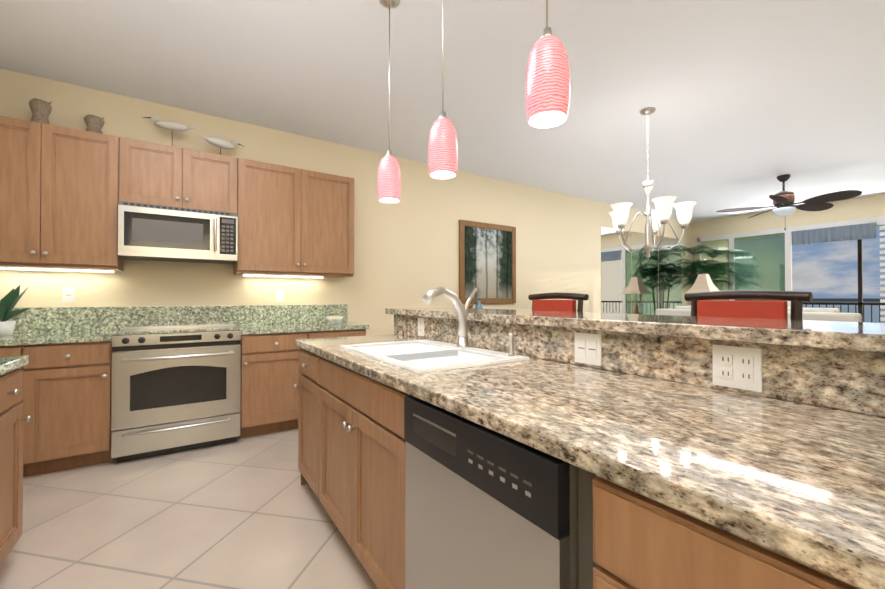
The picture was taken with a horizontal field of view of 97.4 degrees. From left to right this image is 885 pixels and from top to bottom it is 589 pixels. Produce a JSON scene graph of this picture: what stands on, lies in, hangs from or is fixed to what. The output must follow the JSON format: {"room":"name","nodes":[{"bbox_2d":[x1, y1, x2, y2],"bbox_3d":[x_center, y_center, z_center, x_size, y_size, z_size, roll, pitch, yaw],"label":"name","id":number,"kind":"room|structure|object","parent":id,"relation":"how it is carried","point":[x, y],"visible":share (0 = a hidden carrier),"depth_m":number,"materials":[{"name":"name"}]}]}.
{"room":"kitchen","nodes":[
{"label":"kitchen","id":0,"kind":"room"},
{"bbox_2d":[0,428,377,588],"bbox_3d":[2.778,1.257,3.293,11.050,0.100,6.170,0,-1,-34],"label":"floor","id":1,"kind":"structure","parent":0,"point":[247,513],"depth_m":2.00,"materials":[{"name":"beige tile"}]},
{"bbox_2d":[0,356,31,565],"bbox_3d":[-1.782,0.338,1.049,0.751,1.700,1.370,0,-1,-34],"label":"base cabinet","id":2,"kind":"object","parent":1,"relation":"on","point":[12,419],"visible":1,"depth_m":1.65,"materials":[{"name":"brown wood"}]},
{"bbox_2d":[0,356,28,375],"bbox_3d":[-2.066,0.201,1.418,0.685,0.230,0.443,0,-1,-34],"label":"countertop","id":3,"kind":"structure","parent":2,"relation":"on","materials":[{"name":"green stone"}]},
{"bbox_2d":[0,344,39,476],"bbox_3d":[-3.015,0.764,2.654,0.474,0.874,0.625,0,-1,-34],"label":"base cabinet","id":4,"kind":"object","parent":1,"relation":"on","point":[6,350],"depth_m":2.51,"materials":[{"name":"brown wood"}]},
{"bbox_2d":[36,340,95,474],"bbox_3d":[-2.713,0.766,2.855,0.504,0.874,0.625,0,-1,-34],"label":"base cabinet","id":5,"kind":"object","parent":1,"relation":"on","point":[66,378],"depth_m":2.62,"materials":[{"name":"brown wood"}]},
{"bbox_2d":[96,332,251,463],"bbox_3d":[-2.143,0.758,3.191,0.940,0.894,0.645,0,-1,-34],"label":"oven","id":6,"kind":"object","parent":1,"relation":"on","point":[110,384],"depth_m":2.89,"materials":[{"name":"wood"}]},
{"bbox_2d":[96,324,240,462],"bbox_3d":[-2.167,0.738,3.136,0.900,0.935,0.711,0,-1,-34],"label":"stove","id":7,"kind":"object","parent":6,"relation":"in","point":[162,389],"depth_m":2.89,"materials":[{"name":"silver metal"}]},
{"bbox_2d":[0,320,367,343],"bbox_3d":[-2.047,0.302,3.289,2.784,0.061,0.645,0,-1,-34],"label":"countertop","id":8,"kind":"structure","parent":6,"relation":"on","point":[149,329],"depth_m":3.18,"materials":[{"name":"stone"}]},
{"bbox_2d":[0,285,30,335],"bbox_3d":[-3.053,0.102,2.698,0.328,0.369,0.479,0,-1,-34],"label":"potted plant","id":9,"kind":"object","parent":8,"relation":"on","point":[9,300],"visible":1,"depth_m":2.71,"materials":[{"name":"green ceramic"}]},
{"bbox_2d":[325,315,343,323],"bbox_3d":[-1.091,0.255,3.933,0.184,0.083,0.181,0,-1,-34],"label":"fruit bowl","id":10,"kind":"object","parent":8,"relation":"on","point":[333,319],"visible":1,"depth_m":3.88,"materials":[{"name":"white ceramic"}]},
{"bbox_2d":[252,328,315,435],"bbox_3d":[-1.574,0.772,3.611,0.598,0.874,0.625,0,-1,-34],"label":"base cabinet","id":11,"kind":"object","parent":1,"relation":"on","point":[275,355],"depth_m":3.35,"materials":[{"name":"brown wood"}]},
{"bbox_2d":[294,343,385,526],"bbox_3d":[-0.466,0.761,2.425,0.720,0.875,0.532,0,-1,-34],"label":"base cabinet","id":12,"kind":"object","parent":1,"relation":"on","point":[342,438],"depth_m":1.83,"materials":[{"name":"brown wood"}]},
{"bbox_2d":[316,328,367,337],"bbox_3d":[-1.170,0.774,3.878,0.622,0.874,0.625,0,-1,-34],"label":"base cabinet","id":13,"kind":"object","parent":1,"relation":"on","point":[320,332],"depth_m":3.64,"materials":[{"name":"brown wood"}]},
{"bbox_2d":[386,387,565,588],"bbox_3d":[0.283,0.754,1.175,0.614,0.868,0.681,0,-1,-34],"label":"base cabinet","id":14,"kind":"object","parent":1,"relation":"on","point":[459,446],"depth_m":0.97,"materials":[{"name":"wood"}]},
{"bbox_2d":[404,395,578,588],"bbox_3d":[0.302,0.755,1.145,0.616,0.868,0.608,0,-1,-34],"label":"dishwasher","id":15,"kind":"object","parent":14,"relation":"in","point":[486,507],"depth_m":0.91,"materials":[{"name":"grey metal"}]},
{"bbox_2d":[295,335,884,586],"bbox_3d":[0.095,0.297,1.574,0.730,0.039,2.622,0,-1,-34],"label":"countertop","id":16,"kind":"structure","parent":14,"relation":"on","point":[807,478],"depth_m":0.74,"materials":[{"name":"beige stone"}]},
{"bbox_2d":[338,339,529,414],"bbox_3d":[-0.086,0.373,1.856,0.540,0.214,0.840,0,-1,-34],"label":"sink","id":17,"kind":"object","parent":16,"relation":"in","point":[406,353],"depth_m":1.78,"materials":[{"name":"white ceramic"}]},
{"bbox_2d":[418,287,477,346],"bbox_3d":[0.043,0.115,1.944,0.333,0.304,0.068,0,-1,-34],"label":"faucet","id":18,"kind":"object","parent":16,"relation":"on","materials":[{"name":"silver metal"}]},
{"bbox_2d":[506,331,517,354],"bbox_3d":[0.300,0.216,1.700,0.030,0.097,0.030,0,-1,-34],"label":"soap dispenser","id":19,"kind":"object","parent":16,"relation":"on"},
{"bbox_2d":[386,308,884,354],"bbox_3d":[0.564,0.115,1.928,0.580,0.040,2.713,0,-1,-34],"label":"countertop","id":20,"kind":"structure","parent":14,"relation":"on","point":[868,338],"depth_m":1.19,"materials":[{"name":"beige stone"}]},
{"bbox_2d":[528,292,588,311],"bbox_3d":[0.620,0.593,2.689,0.561,1.218,0.523,0,-1,-34],"label":"bar stool","id":21,"kind":"object","parent":1,"relation":"on","point":[538,304],"visible":0.25,"depth_m":2.77,"materials":[{"name":"brown wood"}]},
{"bbox_2d":[671,245,745,289],"bbox_3d":[5.424,0.087,7.862,1.287,2.316,1.205,0,-1,-34],"label":"palm plant","id":22,"kind":"object","parent":1,"relation":"on","point":[702,267],"visible":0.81,"depth_m":7.98,"materials":[{"name":"green plant"}]},
{"bbox_2d":[554,451,884,588],"bbox_3d":[0.677,0.747,0.702,0.720,0.875,0.538,0,-1,-34],"label":"base cabinet","id":23,"kind":"object","parent":1,"relation":"on","point":[620,534],"depth_m":0.58,"materials":[{"name":"brown wood"}]},
{"bbox_2d":[684,290,812,319],"bbox_3d":[1.284,0.585,1.797,0.561,1.218,0.523,0,-1,-34],"label":"bar stool","id":24,"kind":"object","parent":1,"relation":"on","point":[709,304],"visible":0.23,"depth_m":1.88,"materials":[{"name":"brown wood"}]},
{"bbox_2d":[655,306,861,321],"bbox_3d":[4.496,0.702,5.655,0.940,1.050,2.300,0,-1,-34],"label":"sofa","id":25,"kind":"object","parent":1,"relation":"on","point":[824,314],"visible":0.04,"depth_m":4.78,"materials":[{"name":"white fabric"}]},
{"bbox_3d":[5.105,0.933,7.594,0.600,0.620,0.600,0,-1,-34],"label":"end table","id":26,"kind":"object","parent":1,"relation":"on","visible":0},
{"bbox_2d":[686,273,718,292],"bbox_3d":[5.105,0.097,7.601,0.467,1.050,0.467,0,-1,-34],"label":"table lamp","id":27,"kind":"object","parent":26,"relation":"on","point":[703,282],"visible":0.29,"depth_m":7.53,"materials":[{"name":"beige fabric"}]},
{"bbox_3d":[0.834,0.773,5.277,1.340,0.900,0.500,0,-1,-34],"label":"buffet","id":28,"kind":"object","parent":1,"relation":"on","visible":0},
{"bbox_2d":[475,301,482,308],"bbox_3d":[0.478,0.201,5.095,0.100,0.240,0.100,0,-1,-34],"label":"jar","id":29,"kind":"object","parent":28,"relation":"on","point":[478,305],"visible":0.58,"depth_m":5.07,"materials":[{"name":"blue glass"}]},
{"bbox_2d":[0,68,728,335],"bbox_3d":[1.933,-0.207,6.387,13.050,2.880,0.100,0,-1,-34],"label":"wall","id":30,"kind":"structure","parent":0,"point":[406,250],"depth_m":4.46,"materials":[{"name":"beige paint"}]},
{"bbox_2d":[0,116,123,271],"bbox_3d":[-2.935,-0.717,2.888,0.852,1.000,0.345,0,-1,-34],"label":"upper cabinet","id":31,"kind":"object","parent":30,"relation":"attached to","point":[73,200],"depth_m":2.80,"materials":[{"name":"brown wood"}]},
{"bbox_2d":[29,97,51,123],"bbox_3d":[-2.974,-1.334,2.877,0.124,0.232,0.124,0,-1,-34],"label":"vase","id":32,"kind":"object","parent":31,"relation":"on","point":[41,110],"visible":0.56,"depth_m":2.84,"materials":[{"name":"brown ceramic"}]},
{"bbox_2d":[84,114,104,133],"bbox_3d":[-2.724,-1.310,3.042,0.124,0.188,0.124,0,-1,-34],"label":"vase","id":33,"kind":"object","parent":31,"relation":"on","point":[94,123],"visible":0.56,"depth_m":3.01,"materials":[{"name":"brown ceramic"}]},
{"bbox_2d":[62,288,74,301],"bbox_3d":[-2.957,0.005,3.075,0.072,0.116,0.010,0,-1,-34],"label":"electrical outlet","id":34,"kind":"object","parent":30,"relation":"attached to","point":[68,294],"visible":1,"depth_m":3.07,"materials":[{"name":"white plastic"}]},
{"bbox_2d":[7,304,347,331],"bbox_3d":[-2.217,0.199,3.546,2.784,0.190,0.030,0,-1,-34],"label":"backsplash","id":35,"kind":"structure","parent":30,"relation":"attached to","point":[33,319],"depth_m":3.40,"materials":[{"name":"green stone"}]},
{"bbox_2d":[116,188,239,263],"bbox_3d":[-2.220,-0.532,3.318,0.800,0.477,0.417,0,-1,-34],"label":"upper cabinet","id":36,"kind":"object","parent":30,"relation":"attached to","point":[150,226],"depth_m":3.14,"materials":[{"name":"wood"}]},
{"bbox_2d":[118,201,237,263],"bbox_3d":[-2.206,-0.498,3.295,0.800,0.410,0.470,0,-1,-34],"label":"microwave","id":37,"kind":"object","parent":36,"relation":"in","point":[147,231],"depth_m":3.13,"materials":[{"name":"grey metal"}]},
{"bbox_2d":[120,137,239,203],"bbox_3d":[-2.241,-0.961,3.351,0.811,0.505,0.345,0,-1,-34],"label":"upper cabinet","id":38,"kind":"object","parent":30,"relation":"attached to","point":[167,170],"depth_m":3.19,"materials":[{"name":"brown wood"}]},
{"bbox_2d":[143,115,195,140],"bbox_3d":[-2.320,-1.360,3.311,0.385,0.292,0.094,0,-1,-34],"label":"bird","id":39,"kind":"object","parent":38,"relation":"on","point":[171,125],"visible":0.98,"depth_m":3.29},
{"bbox_2d":[198,134,244,154],"bbox_3d":[-1.998,-1.325,3.530,0.383,0.226,0.142,0,-1,-34],"label":"bird","id":40,"kind":"object","parent":38,"relation":"on","point":[220,142],"visible":0.9,"depth_m":3.50},
{"bbox_2d":[276,290,283,300],"bbox_3d":[-1.649,0.012,3.943,0.072,0.116,0.008,0,-1,-34],"label":"electrical outlet","id":41,"kind":"object","parent":30,"relation":"attached to","point":[279,295],"visible":1,"depth_m":3.94,"materials":[{"name":"white plastic"}]},
{"bbox_2d":[233,158,353,275],"bbox_3d":[-1.453,-0.709,3.872,1.077,1.000,0.345,0,-1,-34],"label":"upper cabinet","id":42,"kind":"object","parent":30,"relation":"attached to","point":[294,221],"depth_m":3.70,"materials":[{"name":"brown wood"}]},
{"bbox_2d":[459,220,515,303],"bbox_3d":[0.650,-0.435,5.456,1.020,1.120,0.033,0,-1,-34],"label":"picture frame","id":43,"kind":"object","parent":30,"relation":"attached to","point":[487,260],"visible":0.96,"depth_m":5.44,"materials":[{"name":"brown wood"}]},
{"bbox_2d":[601,226,681,314],"bbox_3d":[4.025,-0.041,7.710,2.900,2.330,0.005,0,-1,-34],"label":"mirror","id":44,"kind":"object","parent":30,"relation":"attached to","point":[637,282],"visible":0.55,"depth_m":7.55,"materials":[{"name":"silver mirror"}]},
{"bbox_2d":[0,0,884,222],"bbox_3d":[2.778,-1.723,3.318,11.050,0.100,6.170,0,-1,-34],"label":"ceiling","id":45,"kind":"structure","parent":0,"point":[750,101],"depth_m":3.00,"materials":[{"name":"white paint"}]},
{"bbox_2d":[377,0,400,202],"bbox_3d":[-0.302,-1.107,2.212,0.136,1.150,0.136,0,-1,-34],"label":"pendant light","id":46,"kind":"object","parent":45,"relation":"hanging from","point":[389,182],"visible":1,"depth_m":2.17,"materials":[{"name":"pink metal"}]},
{"bbox_2d":[428,0,457,178],"bbox_3d":[0.002,-1.111,1.753,0.136,1.150,0.136,0,-1,-34],"label":"pendant light","id":47,"kind":"object","parent":45,"relation":"hanging from","point":[443,154],"visible":1,"depth_m":1.70,"materials":[{"name":"pink glass"}]},
{"bbox_2d":[525,0,569,127],"bbox_3d":[0.326,-1.116,1.212,0.136,1.150,0.136,0,-1,-34],"label":"pendant light","id":48,"kind":"object","parent":45,"relation":"hanging from","point":[547,93],"visible":1,"depth_m":1.16,"materials":[{"name":"pink glass"}]},
{"bbox_2d":[609,107,696,259],"bbox_3d":[1.848,-0.988,3.548,0.726,1.364,0.699,0,-1,-34],"label":"chandelier","id":49,"kind":"object","parent":45,"relation":"hanging from","point":[657,217],"visible":1,"depth_m":3.43,"materials":[{"name":"white glass"}]},
{"bbox_2d":[716,174,861,229],"bbox_3d":[4.760,-1.278,5.377,1.471,0.754,1.462,0,-1,-34],"label":"ceiling fan","id":50,"kind":"object","parent":45,"relation":"hanging from","point":[783,202],"visible":1,"depth_m":5.35,"materials":[{"name":"brown wood"}]},
{"bbox_2d":[394,315,884,414],"bbox_3d":[0.382,0.207,1.777,0.030,0.146,2.642,0,-1,-34],"label":"backsplash","id":51,"kind":"structure","parent":0,"relation":"attached to","point":[844,380],"depth_m":1.12,"materials":[{"name":"beige stone"}]},
{"bbox_2d":[692,194,884,275],"bbox_3d":[6.869,-0.202,7.043,0.100,2.880,4.265,0,-1,-34],"label":"wall","id":52,"kind":"structure","parent":0,"point":[859,208],"depth_m":7.35,"materials":[{"name":"beige paint"}]},
{"bbox_2d":[697,216,884,306],"bbox_3d":[6.798,-0.021,7.141,0.080,2.520,3.820,0,-1,-34],"label":"window frame","id":53,"kind":"structure","parent":52,"relation":"in","point":[787,260],"depth_m":7.73,"materials":[{"name":"white"}]},
{"bbox_2d":[792,222,875,244],"bbox_3d":[6.891,-1.063,6.900,0.030,0.260,1.080,0,-1,-34],"label":"blind valance","id":54,"kind":"object","parent":53,"relation":"attached to","point":[845,233],"visible":0.94,"depth_m":6.85,"materials":[{"name":"blue"}]},
{"bbox_2d":[877,221,884,320],"bbox_3d":[7.482,-0.036,5.987,0.035,2.330,1.040,0,-1,-34],"label":"horizontal window blind slats","id":55,"kind":"object","parent":53,"relation":"attached to","point":[882,264],"visible":0.71,"depth_m":6.38,"materials":[{"name":"white"}]},
{"label":"outside","id":56,"kind":"structure","parent":0,"visible":0},
{"bbox_2d":[724,223,884,240],"bbox_3d":[7.744,-1.427,7.633,2.000,0.100,4.465,0,-1,-34],"label":"ceiling","id":57,"kind":"structure","parent":56,"point":[775,236],"depth_m":9.30,"materials":[{"name":"white paint"}]},
{"bbox_2d":[735,226,884,322],"bbox_3d":[100.266,-28.263,66.562,0.500,180.000,300.000,0,-1,-34],"label":"sky","id":58,"kind":"structure","parent":56,"point":[825,272],"depth_m":86.28,"materials":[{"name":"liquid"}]},
{"bbox_3d":[7.744,1.298,7.610,2.000,0.090,4.465,0,-1,-34],"label":"floor","id":59,"kind":"structure","parent":56,"visible":0},
{"bbox_2d":[728,239,884,322],"bbox_3d":[8.460,-0.063,8.079,0.060,2.620,4.295,0,-1,-34],"label":"balcony railing","id":60,"kind":"object","parent":59,"relation":"on","point":[860,304],"visible":0.17,"depth_m":7.93,"materials":[{"name":"brown metal"}]}
]}

